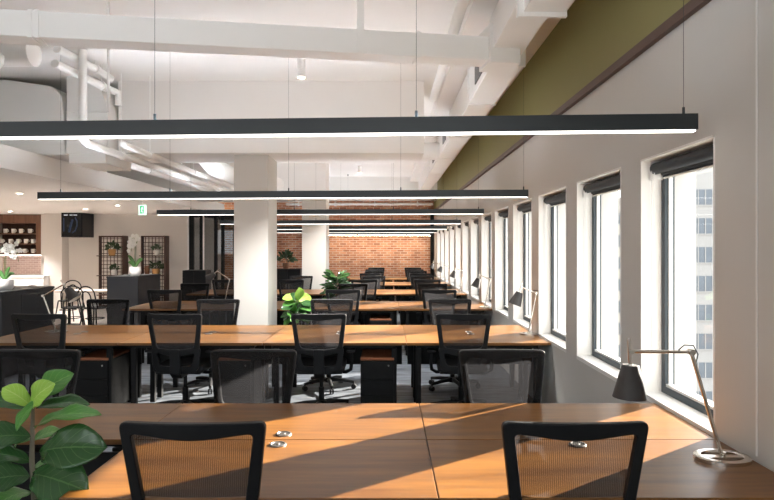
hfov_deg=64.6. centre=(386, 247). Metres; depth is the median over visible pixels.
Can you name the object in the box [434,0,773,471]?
wall
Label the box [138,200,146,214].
exit sign
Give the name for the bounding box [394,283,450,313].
desk
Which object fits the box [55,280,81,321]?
bentwood chair
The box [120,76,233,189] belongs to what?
ceiling pipe
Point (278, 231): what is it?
linear pendant light
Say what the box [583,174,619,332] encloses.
roller blind
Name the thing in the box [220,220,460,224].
linear pendant light
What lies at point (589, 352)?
window
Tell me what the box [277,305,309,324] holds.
desk
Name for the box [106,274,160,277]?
countertop
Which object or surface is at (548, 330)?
window
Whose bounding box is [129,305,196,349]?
desk
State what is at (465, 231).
window
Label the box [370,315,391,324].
drawer pedestal
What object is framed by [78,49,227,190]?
ceiling pipe
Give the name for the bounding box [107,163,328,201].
ceiling beam
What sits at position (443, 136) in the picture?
grille
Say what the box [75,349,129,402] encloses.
drawer pedestal
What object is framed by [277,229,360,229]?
diffuser
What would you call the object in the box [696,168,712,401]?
tower block
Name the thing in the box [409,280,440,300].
office chair
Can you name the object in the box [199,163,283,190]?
ceiling pipe
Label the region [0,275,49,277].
countertop
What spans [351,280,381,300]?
office chair
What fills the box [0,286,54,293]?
countertop
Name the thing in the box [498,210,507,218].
roller blind
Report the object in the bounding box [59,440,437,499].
desk
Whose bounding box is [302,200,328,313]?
column
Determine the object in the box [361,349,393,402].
drawer pedestal
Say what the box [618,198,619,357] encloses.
tower block
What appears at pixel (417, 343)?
desk
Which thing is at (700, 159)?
roller blind
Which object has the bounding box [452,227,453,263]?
roller blind
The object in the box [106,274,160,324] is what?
cabinet
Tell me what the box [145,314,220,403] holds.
office chair
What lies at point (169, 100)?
ceiling beam
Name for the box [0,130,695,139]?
diffuser
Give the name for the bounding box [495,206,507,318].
window
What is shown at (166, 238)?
lattice screen
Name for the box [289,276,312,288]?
office chair
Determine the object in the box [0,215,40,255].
shelf
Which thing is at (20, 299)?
cabinet
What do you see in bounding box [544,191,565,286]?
roller blind
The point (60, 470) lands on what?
potted plant
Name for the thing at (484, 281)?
window
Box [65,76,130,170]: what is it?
duct riser
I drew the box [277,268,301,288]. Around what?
storage cabinet
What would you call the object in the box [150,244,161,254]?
potted plant
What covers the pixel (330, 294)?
office chair
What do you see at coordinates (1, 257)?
wall
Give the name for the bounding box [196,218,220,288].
wall
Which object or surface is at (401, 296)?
desk
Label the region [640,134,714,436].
window
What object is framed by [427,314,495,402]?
office chair
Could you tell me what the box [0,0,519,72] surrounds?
ventilation duct
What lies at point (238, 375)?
office chair
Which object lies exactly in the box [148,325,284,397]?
desk
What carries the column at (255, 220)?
on the floor
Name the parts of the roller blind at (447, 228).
bead chain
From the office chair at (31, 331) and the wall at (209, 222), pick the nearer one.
the office chair at (31, 331)
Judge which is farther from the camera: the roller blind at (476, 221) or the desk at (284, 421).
the roller blind at (476, 221)
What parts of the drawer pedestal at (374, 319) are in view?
drawer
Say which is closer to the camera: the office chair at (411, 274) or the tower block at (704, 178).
the office chair at (411, 274)
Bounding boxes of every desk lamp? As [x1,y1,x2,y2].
[38,280,80,332]
[205,269,230,298]
[429,260,439,278]
[437,262,449,283]
[450,266,464,292]
[471,271,490,307]
[509,282,537,335]
[612,338,751,466]
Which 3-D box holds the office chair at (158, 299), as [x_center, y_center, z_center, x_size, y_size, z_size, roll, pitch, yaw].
[-3.339,1.139,9.506,0.680,1.021,0.656,0,0,3]
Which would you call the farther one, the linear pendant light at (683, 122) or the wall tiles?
the wall tiles
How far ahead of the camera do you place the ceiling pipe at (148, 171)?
11.20 m
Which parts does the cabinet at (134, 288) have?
panel, panel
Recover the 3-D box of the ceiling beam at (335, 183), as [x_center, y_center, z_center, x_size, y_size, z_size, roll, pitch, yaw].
[-1.350,-1.900,19.800,5.900,0.700,1.000,0,0,0]
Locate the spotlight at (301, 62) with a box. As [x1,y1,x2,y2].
[297,58,305,78]
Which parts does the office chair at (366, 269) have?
frame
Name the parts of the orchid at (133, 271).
pot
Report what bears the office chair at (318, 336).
on the floor
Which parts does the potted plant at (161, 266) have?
pot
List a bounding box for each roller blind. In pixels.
[447,228,448,262]
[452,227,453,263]
[458,225,460,264]
[474,219,478,268]
[484,215,490,271]
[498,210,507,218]
[517,203,530,213]
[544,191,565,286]
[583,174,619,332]
[650,145,712,361]
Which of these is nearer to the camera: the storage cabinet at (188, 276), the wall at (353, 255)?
the storage cabinet at (188, 276)
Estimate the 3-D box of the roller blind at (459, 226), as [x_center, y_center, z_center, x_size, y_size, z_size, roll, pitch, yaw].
[1.688,-0.070,13.760,0.085,0.950,0.952,0,0,0]
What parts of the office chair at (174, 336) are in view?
leg, frame, lumbar frame, seat, leg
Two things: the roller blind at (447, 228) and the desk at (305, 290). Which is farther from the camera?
the roller blind at (447, 228)
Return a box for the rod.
[107,2,109,111]
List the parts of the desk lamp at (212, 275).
lamp shade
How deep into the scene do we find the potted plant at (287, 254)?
16.94 m
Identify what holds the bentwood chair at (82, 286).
on the floor
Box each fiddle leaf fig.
[281,287,310,324]
[319,269,351,298]
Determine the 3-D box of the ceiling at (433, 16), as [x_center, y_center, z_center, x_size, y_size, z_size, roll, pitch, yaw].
[-4.525,-2.350,9.050,12.950,0.200,24.100,0,0,0]
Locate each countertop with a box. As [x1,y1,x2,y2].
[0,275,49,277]
[0,275,49,285]
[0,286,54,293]
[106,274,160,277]
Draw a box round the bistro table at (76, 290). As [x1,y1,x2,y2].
[54,289,106,324]
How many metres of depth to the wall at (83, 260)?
17.00 m
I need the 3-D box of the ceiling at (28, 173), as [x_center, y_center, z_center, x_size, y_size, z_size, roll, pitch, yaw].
[-7.760,-1.080,9.250,6.480,0.280,15.500,0,0,0]
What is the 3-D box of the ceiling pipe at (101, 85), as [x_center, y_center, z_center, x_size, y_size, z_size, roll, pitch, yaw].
[-3.526,-2.025,7.179,0.190,0.450,1.167,0,0,10]
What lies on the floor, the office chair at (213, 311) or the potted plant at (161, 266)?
the office chair at (213, 311)
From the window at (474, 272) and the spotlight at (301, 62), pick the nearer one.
the spotlight at (301, 62)
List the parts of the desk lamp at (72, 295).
arm, lamp shade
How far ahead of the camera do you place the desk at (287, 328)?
6.99 m
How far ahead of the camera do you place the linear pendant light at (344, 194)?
6.79 m
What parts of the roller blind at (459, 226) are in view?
bead chain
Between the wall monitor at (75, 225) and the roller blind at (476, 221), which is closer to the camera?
the roller blind at (476, 221)
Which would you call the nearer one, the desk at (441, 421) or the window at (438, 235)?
the desk at (441, 421)
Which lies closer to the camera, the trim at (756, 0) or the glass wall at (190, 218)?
the trim at (756, 0)
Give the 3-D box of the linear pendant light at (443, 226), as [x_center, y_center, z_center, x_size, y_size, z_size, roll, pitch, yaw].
[-0.976,-1.365,15.841,5.040,1.771,0.050,0,0,3]
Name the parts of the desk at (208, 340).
leg, leg, frame, modesty panel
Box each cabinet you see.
[0,286,54,349]
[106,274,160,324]
[182,270,210,288]
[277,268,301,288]
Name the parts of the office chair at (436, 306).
leg, leg, frame, leg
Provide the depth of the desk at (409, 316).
9.62 m
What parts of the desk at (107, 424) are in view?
modesty panel, frame, leg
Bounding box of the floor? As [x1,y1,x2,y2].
[54,297,458,450]
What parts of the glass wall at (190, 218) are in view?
white post, post, post, white post, head rail, post, post, post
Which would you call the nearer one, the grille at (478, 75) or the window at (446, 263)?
the grille at (478, 75)
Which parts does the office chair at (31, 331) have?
frame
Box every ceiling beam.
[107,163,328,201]
[118,81,423,162]
[329,177,436,200]
[410,0,574,181]
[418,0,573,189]
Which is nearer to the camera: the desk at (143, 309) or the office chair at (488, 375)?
the office chair at (488, 375)
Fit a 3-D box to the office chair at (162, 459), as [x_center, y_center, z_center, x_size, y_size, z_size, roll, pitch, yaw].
[-0.705,1.139,2.506,0.680,1.021,0.656,0,0,0]
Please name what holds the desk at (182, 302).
on the floor
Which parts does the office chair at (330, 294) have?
frame, lumbar frame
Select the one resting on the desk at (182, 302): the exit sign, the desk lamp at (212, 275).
the desk lamp at (212, 275)
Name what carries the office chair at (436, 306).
on the floor
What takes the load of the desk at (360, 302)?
on the floor
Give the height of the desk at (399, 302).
0.725 m
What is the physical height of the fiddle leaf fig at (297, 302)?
1.096 m
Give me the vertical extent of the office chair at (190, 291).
1.021 m
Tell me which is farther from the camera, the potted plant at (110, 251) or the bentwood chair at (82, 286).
the potted plant at (110, 251)
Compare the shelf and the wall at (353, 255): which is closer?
the shelf
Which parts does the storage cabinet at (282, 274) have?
door, door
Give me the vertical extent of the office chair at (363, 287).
1.021 m
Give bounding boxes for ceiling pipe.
[51,59,121,105]
[53,46,113,82]
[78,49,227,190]
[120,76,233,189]
[131,162,212,190]
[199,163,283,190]
[286,201,432,205]
[430,0,469,101]
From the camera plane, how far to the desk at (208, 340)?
6.09 m
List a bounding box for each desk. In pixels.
[0,333,144,402]
[0,403,181,499]
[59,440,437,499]
[66,325,156,397]
[118,333,274,402]
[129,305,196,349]
[141,301,196,304]
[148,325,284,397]
[160,403,425,439]
[208,292,213,298]
[262,333,405,402]
[276,325,403,386]
[277,289,323,291]
[277,292,325,300]
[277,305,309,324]
[348,278,392,281]
[351,305,398,324]
[359,301,398,304]
[367,292,395,300]
[377,289,395,291]
[384,283,394,288]
[393,278,440,300]
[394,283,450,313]
[396,289,461,324]
[396,292,466,300]
[398,301,483,347]
[399,305,491,355]
[403,325,530,397]
[405,333,550,403]
[419,403,714,441]
[427,440,773,499]
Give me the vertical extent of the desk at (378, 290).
0.725 m
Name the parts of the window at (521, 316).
sill, frame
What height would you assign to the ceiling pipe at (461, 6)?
0.100 m
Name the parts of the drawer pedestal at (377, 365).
drawer, drawer, drawer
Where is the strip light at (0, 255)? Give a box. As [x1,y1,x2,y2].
[0,255,40,255]
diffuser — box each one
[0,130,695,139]
[38,197,526,199]
[277,214,444,214]
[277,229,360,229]
[329,235,429,235]
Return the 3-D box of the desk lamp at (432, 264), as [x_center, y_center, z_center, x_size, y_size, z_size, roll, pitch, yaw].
[1.423,0.639,18.395,0.335,0.563,0.144,0,0,-7]
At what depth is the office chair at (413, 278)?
13.77 m
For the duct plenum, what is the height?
1.015 m
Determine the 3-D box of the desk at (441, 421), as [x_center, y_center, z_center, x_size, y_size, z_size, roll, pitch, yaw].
[0.891,1.276,3.285,1.398,0.725,0.686,0,0,0]
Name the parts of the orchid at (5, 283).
pot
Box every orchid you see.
[0,241,22,289]
[127,234,142,275]
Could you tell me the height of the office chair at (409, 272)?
1.021 m
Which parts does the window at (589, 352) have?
sill, frame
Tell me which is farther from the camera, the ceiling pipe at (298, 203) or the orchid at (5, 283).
the ceiling pipe at (298, 203)
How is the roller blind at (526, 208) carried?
attached to the window at (521, 316)
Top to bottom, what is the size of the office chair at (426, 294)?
1.021 m
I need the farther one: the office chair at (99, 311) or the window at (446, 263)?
the window at (446, 263)
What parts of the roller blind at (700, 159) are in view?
bead chain, rail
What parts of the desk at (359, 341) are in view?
frame, modesty panel, leg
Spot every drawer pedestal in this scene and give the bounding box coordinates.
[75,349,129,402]
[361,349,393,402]
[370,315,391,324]
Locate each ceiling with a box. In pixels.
[0,0,456,176]
[0,144,223,213]
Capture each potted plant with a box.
[0,369,107,499]
[105,240,121,254]
[109,263,118,274]
[147,261,163,273]
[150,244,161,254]
[277,249,297,268]
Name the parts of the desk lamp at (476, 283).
lamp shade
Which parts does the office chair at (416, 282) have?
frame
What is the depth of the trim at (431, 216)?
20.66 m
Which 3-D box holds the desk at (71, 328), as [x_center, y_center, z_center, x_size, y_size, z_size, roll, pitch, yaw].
[-3.310,1.276,6.965,1.396,0.725,0.686,0,0,0]
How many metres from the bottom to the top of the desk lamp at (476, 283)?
0.563 m
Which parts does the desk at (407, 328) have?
leg, leg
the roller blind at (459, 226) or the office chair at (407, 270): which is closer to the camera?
the roller blind at (459, 226)
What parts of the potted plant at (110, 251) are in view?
pot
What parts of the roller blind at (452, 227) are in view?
bead chain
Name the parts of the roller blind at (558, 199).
bead chain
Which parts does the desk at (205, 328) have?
leg, leg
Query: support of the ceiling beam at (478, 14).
attached to the ceiling at (433, 16)
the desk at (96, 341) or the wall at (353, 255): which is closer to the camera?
the desk at (96, 341)
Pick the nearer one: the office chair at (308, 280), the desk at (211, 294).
the desk at (211, 294)
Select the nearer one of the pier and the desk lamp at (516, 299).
the desk lamp at (516, 299)
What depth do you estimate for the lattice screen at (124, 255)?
16.57 m
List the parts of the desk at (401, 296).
modesty panel, frame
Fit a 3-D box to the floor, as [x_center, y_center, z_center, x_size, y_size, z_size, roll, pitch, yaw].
[-4.525,1.750,9.050,12.950,0.200,24.100,0,0,0]
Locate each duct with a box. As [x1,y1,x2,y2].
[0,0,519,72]
[0,43,41,68]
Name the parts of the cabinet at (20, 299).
panel, panel, panel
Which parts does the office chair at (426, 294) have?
lumbar frame, frame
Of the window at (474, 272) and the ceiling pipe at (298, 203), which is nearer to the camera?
the window at (474, 272)
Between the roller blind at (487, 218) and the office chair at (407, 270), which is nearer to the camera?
the roller blind at (487, 218)
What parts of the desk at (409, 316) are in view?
leg, modesty panel, frame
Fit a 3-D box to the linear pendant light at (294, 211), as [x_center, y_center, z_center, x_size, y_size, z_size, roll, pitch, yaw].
[-1.107,-1.392,9.848,5.297,1.716,0.050,0,0,3]
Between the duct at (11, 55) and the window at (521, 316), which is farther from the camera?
the window at (521, 316)
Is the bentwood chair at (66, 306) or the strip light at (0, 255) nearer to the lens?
the bentwood chair at (66, 306)
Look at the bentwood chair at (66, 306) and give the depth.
12.16 m
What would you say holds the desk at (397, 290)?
on the floor
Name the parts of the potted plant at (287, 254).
pot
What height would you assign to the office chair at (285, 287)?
1.021 m
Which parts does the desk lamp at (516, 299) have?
lamp shade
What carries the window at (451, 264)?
in the wall at (720, 37)
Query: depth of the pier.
16.65 m
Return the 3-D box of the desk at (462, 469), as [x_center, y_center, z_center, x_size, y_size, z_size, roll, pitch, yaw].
[0.891,1.276,2.595,1.398,0.725,0.686,0,0,0]
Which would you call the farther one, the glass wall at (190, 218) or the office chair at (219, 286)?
the glass wall at (190, 218)
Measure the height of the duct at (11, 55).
0.882 m
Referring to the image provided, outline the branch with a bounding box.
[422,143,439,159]
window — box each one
[437,230,439,277]
[441,229,443,280]
[445,227,448,283]
[450,225,453,286]
[456,224,460,290]
[462,220,468,295]
[471,216,478,300]
[481,212,491,308]
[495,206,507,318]
[513,198,531,331]
[538,186,565,351]
[577,167,620,381]
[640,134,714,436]
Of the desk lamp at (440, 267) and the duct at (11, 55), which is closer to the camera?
the duct at (11, 55)
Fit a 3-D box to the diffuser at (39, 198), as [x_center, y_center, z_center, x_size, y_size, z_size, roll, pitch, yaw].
[-1.217,-0.553,6.824,5.497,0.008,0.042,0,0,3]
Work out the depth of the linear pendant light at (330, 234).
20.28 m
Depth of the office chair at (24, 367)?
3.75 m
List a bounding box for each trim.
[430,215,433,275]
[435,0,711,208]
[756,0,757,455]
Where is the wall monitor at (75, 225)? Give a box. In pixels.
[61,213,93,237]
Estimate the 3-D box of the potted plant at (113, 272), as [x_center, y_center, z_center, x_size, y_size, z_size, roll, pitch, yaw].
[-7.325,0.571,16.442,0.250,0.319,0.295,0,0,-27]
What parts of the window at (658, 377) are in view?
sill, frame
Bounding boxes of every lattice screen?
[96,236,127,298]
[139,236,168,289]
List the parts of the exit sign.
panel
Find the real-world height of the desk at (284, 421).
0.725 m
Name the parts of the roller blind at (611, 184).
bead chain, rail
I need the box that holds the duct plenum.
[0,80,68,161]
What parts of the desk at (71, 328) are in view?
leg, modesty panel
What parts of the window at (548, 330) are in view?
sill, frame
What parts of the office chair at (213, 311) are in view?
leg, frame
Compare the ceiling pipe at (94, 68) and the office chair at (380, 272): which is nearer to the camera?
the ceiling pipe at (94, 68)
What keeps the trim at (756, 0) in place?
attached to the wall at (720, 37)
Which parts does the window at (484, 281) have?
sill, frame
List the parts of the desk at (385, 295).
modesty panel, frame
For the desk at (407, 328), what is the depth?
6.91 m
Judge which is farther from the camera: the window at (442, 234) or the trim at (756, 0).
the window at (442, 234)
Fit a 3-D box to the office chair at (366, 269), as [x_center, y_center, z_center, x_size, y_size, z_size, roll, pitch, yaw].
[-0.359,1.139,18.276,0.680,1.021,0.656,0,0,2]
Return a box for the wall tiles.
[3,256,40,273]
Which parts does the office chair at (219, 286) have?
lumbar frame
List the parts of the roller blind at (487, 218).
bead chain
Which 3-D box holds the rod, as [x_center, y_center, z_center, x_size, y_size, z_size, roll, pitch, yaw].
[-2.550,-1.750,5.600,0.022,1.000,0.022,0,0,22]
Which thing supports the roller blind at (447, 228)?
attached to the window at (446, 263)
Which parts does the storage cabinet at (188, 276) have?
door, door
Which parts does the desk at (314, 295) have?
frame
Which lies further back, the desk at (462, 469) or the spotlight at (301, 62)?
the spotlight at (301, 62)
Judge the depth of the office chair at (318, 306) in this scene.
7.47 m
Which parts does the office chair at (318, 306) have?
leg, leg, frame, leg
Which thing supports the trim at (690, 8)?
attached to the wall at (720, 37)
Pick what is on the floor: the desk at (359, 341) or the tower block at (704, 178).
the desk at (359, 341)
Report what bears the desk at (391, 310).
on the floor
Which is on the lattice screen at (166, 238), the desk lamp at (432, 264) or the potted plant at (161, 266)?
the potted plant at (161, 266)
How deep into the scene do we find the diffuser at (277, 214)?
9.79 m
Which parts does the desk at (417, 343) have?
leg, leg, modesty panel, frame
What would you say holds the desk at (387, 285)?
on the floor
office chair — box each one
[0,349,80,450]
[11,314,91,356]
[86,299,129,324]
[119,421,265,499]
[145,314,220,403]
[146,290,193,314]
[180,283,209,300]
[187,299,239,393]
[210,280,233,298]
[210,349,296,402]
[277,280,303,300]
[287,314,354,402]
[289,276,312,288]
[302,299,356,393]
[326,290,365,324]
[338,284,367,300]
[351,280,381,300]
[360,273,384,287]
[362,276,385,288]
[365,269,385,281]
[365,271,383,275]
[403,269,423,281]
[406,273,430,288]
[408,271,426,281]
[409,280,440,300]
[411,276,433,288]
[416,290,456,324]
[418,284,447,300]
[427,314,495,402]
[428,299,471,390]
[459,349,544,402]
[501,421,648,499]
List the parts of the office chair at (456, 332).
armrest, leg, seat, lumbar frame, frame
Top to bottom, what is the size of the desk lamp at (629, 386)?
0.528 m
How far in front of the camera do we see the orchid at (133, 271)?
12.03 m
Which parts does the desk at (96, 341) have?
frame, modesty panel, leg, leg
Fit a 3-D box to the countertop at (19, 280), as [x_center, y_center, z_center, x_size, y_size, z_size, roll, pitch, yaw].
[-10.050,1.200,16.670,1.740,0.900,0.600,0,0,0]
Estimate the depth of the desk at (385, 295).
12.37 m
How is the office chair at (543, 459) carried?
on the floor
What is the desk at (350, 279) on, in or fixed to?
on the floor
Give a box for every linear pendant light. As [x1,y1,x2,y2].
[0,0,697,139]
[37,186,527,199]
[157,135,483,214]
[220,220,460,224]
[277,174,446,229]
[277,175,436,232]
[329,233,430,235]
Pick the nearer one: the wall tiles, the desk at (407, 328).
the desk at (407, 328)
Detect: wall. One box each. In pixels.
[0,214,2,271]
[3,214,195,304]
[187,215,233,279]
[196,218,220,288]
[218,201,433,296]
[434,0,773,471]
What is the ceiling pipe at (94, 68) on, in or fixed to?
hanging from the ceiling at (433, 16)
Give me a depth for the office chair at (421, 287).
10.77 m
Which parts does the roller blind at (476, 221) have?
bead chain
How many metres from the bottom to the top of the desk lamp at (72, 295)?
0.574 m
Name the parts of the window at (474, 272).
sill, frame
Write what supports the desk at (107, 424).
on the floor
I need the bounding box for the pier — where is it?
[44,213,68,308]
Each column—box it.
[234,155,276,324]
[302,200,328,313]
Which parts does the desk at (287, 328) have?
leg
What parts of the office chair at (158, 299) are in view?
frame, lumbar frame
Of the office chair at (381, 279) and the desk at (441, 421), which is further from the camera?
the office chair at (381, 279)
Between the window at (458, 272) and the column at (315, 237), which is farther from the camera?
the column at (315, 237)
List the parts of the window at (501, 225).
sill, frame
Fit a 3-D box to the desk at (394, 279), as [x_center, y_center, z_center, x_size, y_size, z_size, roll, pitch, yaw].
[0.891,1.276,18.405,1.398,0.725,0.686,0,0,0]
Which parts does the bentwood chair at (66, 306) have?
seat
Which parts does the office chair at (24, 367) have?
seat, frame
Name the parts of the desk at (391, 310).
modesty panel, frame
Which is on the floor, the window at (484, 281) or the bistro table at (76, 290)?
the bistro table at (76, 290)
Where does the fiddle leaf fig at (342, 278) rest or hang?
on the floor
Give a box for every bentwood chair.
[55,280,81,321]
[60,285,84,324]
[77,286,95,324]
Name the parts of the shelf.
shelf, panel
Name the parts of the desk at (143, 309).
leg, leg, frame, modesty panel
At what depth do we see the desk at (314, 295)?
12.37 m
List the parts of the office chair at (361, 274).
frame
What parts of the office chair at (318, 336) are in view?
leg, frame, lumbar frame, seat, leg, armrest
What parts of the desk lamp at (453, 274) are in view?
lamp shade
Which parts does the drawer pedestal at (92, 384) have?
drawer, drawer, drawer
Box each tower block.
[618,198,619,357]
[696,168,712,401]
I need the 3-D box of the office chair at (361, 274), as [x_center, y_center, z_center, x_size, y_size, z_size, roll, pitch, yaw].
[-0.399,1.139,15.426,0.680,1.021,0.656,0,0,3]
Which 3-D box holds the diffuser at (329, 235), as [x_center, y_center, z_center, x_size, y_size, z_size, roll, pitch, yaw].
[-0.250,-0.418,20.300,3.380,0.008,0.042,0,0,0]
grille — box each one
[442,135,445,144]
[475,67,481,83]
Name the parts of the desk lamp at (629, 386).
lamp shade, shade stem, arm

